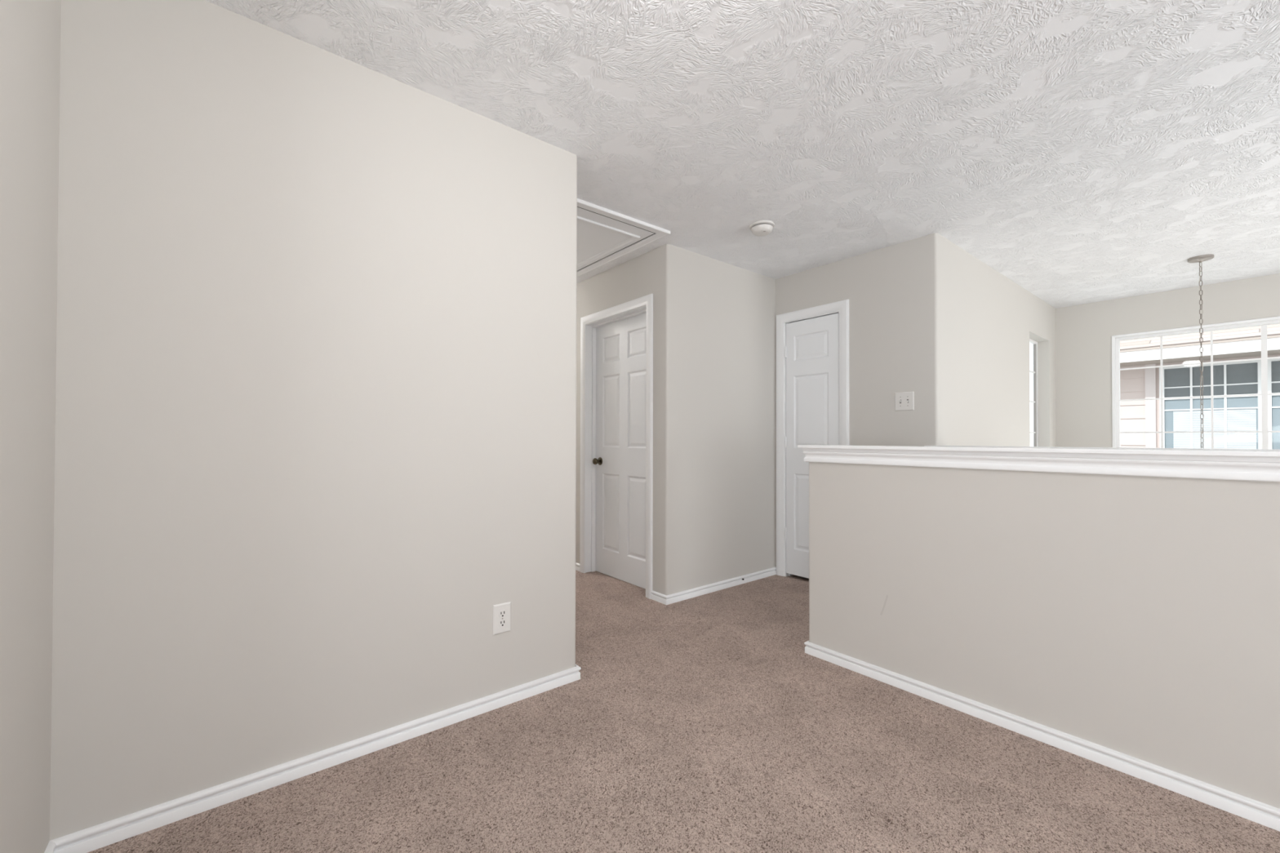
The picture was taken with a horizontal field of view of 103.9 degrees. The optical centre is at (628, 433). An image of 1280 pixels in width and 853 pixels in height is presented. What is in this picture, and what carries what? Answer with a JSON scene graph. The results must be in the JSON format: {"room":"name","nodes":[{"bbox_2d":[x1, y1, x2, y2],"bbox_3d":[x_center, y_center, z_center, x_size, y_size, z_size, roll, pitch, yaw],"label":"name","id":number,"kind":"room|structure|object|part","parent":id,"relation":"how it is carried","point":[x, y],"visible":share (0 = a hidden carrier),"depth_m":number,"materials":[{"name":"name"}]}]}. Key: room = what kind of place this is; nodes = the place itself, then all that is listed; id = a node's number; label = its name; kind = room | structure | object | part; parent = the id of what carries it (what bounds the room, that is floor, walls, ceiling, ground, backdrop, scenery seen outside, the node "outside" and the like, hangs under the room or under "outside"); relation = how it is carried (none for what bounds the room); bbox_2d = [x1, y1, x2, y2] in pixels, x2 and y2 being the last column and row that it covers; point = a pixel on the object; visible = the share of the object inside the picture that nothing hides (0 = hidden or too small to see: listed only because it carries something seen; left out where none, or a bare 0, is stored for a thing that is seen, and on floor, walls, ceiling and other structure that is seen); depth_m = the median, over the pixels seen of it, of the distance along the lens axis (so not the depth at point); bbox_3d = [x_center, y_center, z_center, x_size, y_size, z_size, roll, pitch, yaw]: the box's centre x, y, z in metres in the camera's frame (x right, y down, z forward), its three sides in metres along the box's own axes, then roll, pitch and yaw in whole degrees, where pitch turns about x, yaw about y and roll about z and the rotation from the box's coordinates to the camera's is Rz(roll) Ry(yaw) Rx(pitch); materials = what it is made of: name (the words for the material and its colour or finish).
{"room":"upstairs landing","nodes":[
{"label":"upstairs landing","id":0,"kind":"room"},
{"bbox_2d":[0,0,61,852],"bbox_3d":[-1.068,-0.118,-1.297,2.554,2.440,4.891,1,-1,-38],"label":"wall","id":1,"kind":"structure","parent":0,"point":[30,29],"depth_m":1.14,"materials":[{"name":"grey paint"}]},
{"bbox_2d":[49,0,577,840],"bbox_3d":[-1.876,-0.078,3.092,1.629,2.440,3.224,1,-1,-38],"label":"wall","id":2,"kind":"structure","parent":0,"point":[315,375],"depth_m":1.63,"materials":[{"name":"grey paint"}]},
{"bbox_2d":[44,664,581,852],"bbox_3d":[-1.345,1.089,0.457,4.077,0.059,8.000,1,-1,-38],"label":"baseboard","id":3,"kind":"structure","parent":2,"relation":"attached to","point":[95,837],"depth_m":1.62,"materials":[{"name":"white paint"}]},
{"bbox_2d":[493,601,511,635],"bbox_3d":[-0.527,0.773,2.092,0.078,0.123,0.008,1,-1,-38],"label":"wall outlet","id":4,"kind":"object","parent":2,"relation":"attached to","point":[501,612],"visible":1,"depth_m":2.09,"materials":[{"name":"white plastic"}]},
{"bbox_2d":[498,619,506,626],"bbox_3d":[-0.526,0.792,2.090,0.034,0.028,0.002,1,-1,-38],"label":"receptacle","id":5,"kind":"object","parent":4,"relation":"attached to","point":[502,623],"depth_m":2.09,"materials":[{"name":"white plastic"}]},
{"bbox_2d":[498,609,506,617],"bbox_3d":[-0.526,0.753,2.090,0.034,0.028,0.002,1,-1,-38],"label":"receptacle","id":6,"kind":"object","parent":4,"relation":"attached to","point":[502,613],"depth_m":2.09,"materials":[{"name":"white plastic"}]},
{"bbox_2d":[575,244,681,595],"bbox_3d":[-0.528,-0.061,4.489,0.140,2.440,2.708,1,-1,-38],"label":"wall","id":7,"kind":"structure","parent":0,"point":[657,272],"depth_m":3.45,"materials":[{"name":"grey paint"}]},
{"bbox_2d":[575,562,579,571],"bbox_3d":[-0.918,1.132,4.843,0.014,0.059,1.654,1,-1,-38],"label":"baseboard","id":8,"kind":"structure","parent":7,"relation":"attached to","point":[577,565],"depth_m":4.22,"materials":[{"name":"white paint"}]},
{"bbox_2d":[579,293,653,599],"bbox_3d":[-0.064,0.089,3.889,0.156,2.130,0.910,1,-1,-38],"label":"door","id":9,"kind":"structure","parent":7,"relation":"in","point":[616,534],"depth_m":3.97,"materials":[{"name":"white paint"}]},
{"bbox_3d":[-0.266,0.230,4.140,0.058,0.055,0.055,1,-1,-38],"label":"handle","id":10,"kind":"part","parent":9,"relation":"part of","materials":[{"name":"brown metal"}]},
{"bbox_2d":[87,569,1279,852],"bbox_3d":[-0.448,1.272,1.677,7.200,0.280,8.800,1,-1,-38],"label":"floor","id":11,"kind":"structure","parent":0,"point":[705,723],"depth_m":1.64,"materials":[{"name":"beige carpet"}]},
{"bbox_2d":[681,248,775,591],"bbox_3d":[0.800,-0.064,3.890,1.198,2.440,0.120,1,-1,-38],"label":"wall","id":12,"kind":"structure","parent":0,"point":[728,311],"depth_m":3.76,"materials":[{"name":"grey paint"}]},
{"bbox_2d":[651,567,776,604],"bbox_3d":[0.689,1.126,3.798,1.237,0.059,0.156,1,-1,-38],"label":"baseboard","id":13,"kind":"structure","parent":12,"relation":"attached to","point":[699,591],"depth_m":3.63,"materials":[{"name":"white paint"}]},
{"bbox_2d":[205,0,1279,308],"bbox_3d":[0.483,-1.374,2.422,9.583,0.150,9.020,1,-1,-38],"label":"ceiling","id":14,"kind":"structure","parent":0,"point":[1082,152],"depth_m":2.02,"materials":[{"name":"white paint"}]},
{"bbox_2d":[577,198,670,276],"bbox_3d":[-0.523,-1.281,3.507,0.855,0.020,1.468,1,-1,-38],"label":"attic hatch","id":15,"kind":"object","parent":14,"relation":"attached to","point":[604,235],"visible":0.38,"depth_m":3.23,"materials":[{"name":"white paint"}]},
{"bbox_3d":[-0.523,-1.277,3.507,0.631,0.013,1.132,1,-1,-38],"label":"moulding","id":16,"kind":"part","parent":15,"relation":"part of","materials":[{"name":"white paint"}]},
{"bbox_3d":[-0.523,-1.286,3.507,0.709,0.008,1.322,1,-1,-38],"label":"panel","id":17,"kind":"part","parent":15,"relation":"part of","materials":[{"name":"white paint"}]},
{"bbox_2d":[749,220,774,235],"bbox_3d":[0.827,-1.266,3.105,0.152,0.051,0.152,1,-1,-38],"label":"smoke detector","id":18,"kind":"object","parent":14,"relation":"attached to","point":[761,228],"visible":1,"depth_m":3.06,"materials":[{"name":"white plastic"}]},
{"bbox_2d":[1187,253,1213,448],"bbox_3d":[4.149,-0.113,3.622,0.300,2.330,0.300,1,-1,-38],"label":"pendant light","id":19,"kind":"object","parent":14,"relation":"hanging from","point":[1199,259],"visible":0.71,"depth_m":3.62,"materials":[{"name":"silver metal"}]},
{"bbox_3d":[4.149,-0.298,3.624,0.014,1.900,0.015,1,-1,-38],"label":"cord","id":20,"kind":"part","parent":19,"relation":"part of","materials":[{"name":"grey plastic"}]},
{"bbox_3d":[4.149,-0.279,3.624,0.018,1.938,0.018,1,-1,-38],"label":"chain","id":21,"kind":"part","parent":19,"relation":"part of","materials":[{"name":"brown metal"}]},
{"bbox_2d":[775,232,944,567],"bbox_3d":[1.638,-0.063,3.704,0.115,2.440,1.212,1,-1,-38],"label":"wall","id":22,"kind":"structure","parent":0,"point":[895,293],"depth_m":3.44,"materials":[{"name":"grey paint"}]},
{"bbox_2d":[776,299,848,578],"bbox_3d":[1.455,0.090,3.920,0.132,2.136,0.617,1,-1,-38],"label":"door","id":23,"kind":"structure","parent":22,"relation":"in","point":[812,344],"depth_m":3.95,"materials":[{"name":"white paint"}]},
{"bbox_2d":[894,391,914,410],"bbox_3d":[1.840,-0.215,3.345,0.018,0.124,0.120,1,-1,-38],"label":"light switch","id":24,"kind":"object","parent":22,"relation":"attached to","point":[904,401],"visible":1,"depth_m":3.34,"materials":[{"name":"white plastic"}]},
{"bbox_2d":[943,237,1056,446],"bbox_3d":[2.737,1.316,3.866,4.154,5.190,0.118,1,-1,-38],"label":"wall","id":25,"kind":"structure","parent":0,"point":[990,320],"depth_m":3.86,"materials":[{"name":"grey paint"}]},
{"bbox_2d":[1029,338,1038,446],"bbox_3d":[3.787,-0.169,4.766,0.672,1.487,0.032,1,-1,-38],"label":"window","id":26,"kind":"structure","parent":25,"relation":"in","point":[1034,343],"depth_m":4.96,"materials":[{"name":"white plastic"}]},
{"bbox_2d":[808,462,1279,808],"bbox_3d":[2.305,1.974,0.964,0.115,3.816,4.272,1,-1,-38],"label":"wall","id":27,"kind":"structure","parent":0,"point":[1138,617],"depth_m":1.78,"materials":[{"name":"paint"}]},
{"bbox_2d":[797,444,1279,482],"bbox_3d":[2.299,0.093,0.996,0.195,0.088,4.307,1,-1,-38],"label":"trim","id":28,"kind":"structure","parent":27,"relation":"attached to","point":[1220,464],"depth_m":1.78,"materials":[{"name":"white paint"}]},
{"bbox_2d":[804,640,1279,831],"bbox_3d":[2.298,1.103,0.974,0.129,0.059,4.286,1,-1,-38],"label":"baseboard","id":29,"kind":"structure","parent":27,"relation":"attached to","point":[1256,811],"depth_m":1.77,"materials":[{"name":"white paint"}]},
{"bbox_2d":[1055,273,1279,447],"bbox_3d":[5.633,1.320,3.482,0.150,5.190,4.080,1,-1,-38],"label":"wall","id":30,"kind":"structure","parent":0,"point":[1084,332],"depth_m":4.76,"materials":[{"name":"grey paint"}]},
{"bbox_2d":[1111,315,1279,448],"bbox_3d":[5.155,0.476,4.041,0.109,2.814,1.798,1,-1,-38],"label":"window","id":31,"kind":"structure","parent":30,"relation":"attached to","point":[1263,322],"depth_m":4.36,"materials":[{"name":"white plastic"}]},
{"bbox_3d":[3.276,1.987,1.610,0.115,3.808,4.080,1,-1,-38],"label":"wall","id":32,"kind":"structure","parent":0,"visible":0},
{"bbox_2d":[924,445,1279,450],"bbox_3d":[3.260,0.110,1.654,0.187,0.088,4.145,1,-1,-38],"label":"trim","id":33,"kind":"structure","parent":32,"relation":"attached to","point":[924,446],"depth_m":2.55,"materials":[{"name":"white paint"}]},
{"label":"outside","id":34,"kind":"structure","parent":0,"visible":0},
{"bbox_3d":[11.283,4.231,8.905,15.187,0.200,28.000,1,-1,-38],"label":"ground","id":35,"kind":"structure","parent":34,"visible":0},
{"bbox_2d":[1120,324,1279,448],"bbox_3d":[9.797,0.787,5.139,3.114,6.608,7.900,1,-1,-38],"label":"neighbouring house","id":36,"kind":"structure","parent":35,"relation":"on","point":[1243,413],"depth_m":6.44,"materials":[{"name":"beige paint"}]},
{"bbox_3d":[7.498,0.251,6.462,0.008,1.415,0.787,1,-1,-38],"label":"pane","id":37,"kind":"part","parent":36,"relation":"part of","materials":[{"name":"grey"}]},
{"bbox_2d":[1173,408,1256,448],"bbox_3d":[7.513,0.321,6.432,0.004,1.234,0.692,1,-1,-38],"label":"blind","id":38,"kind":"object","parent":36,"relation":"hanging from","point":[1184,420],"depth_m":6.41,"materials":[{"name":"white plastic"}]},
{"bbox_3d":[8.050,0.245,5.766,0.008,1.415,0.785,1,-1,-38],"label":"pane","id":39,"kind":"part","parent":36,"relation":"part of","materials":[{"name":"grey"}]}
]}

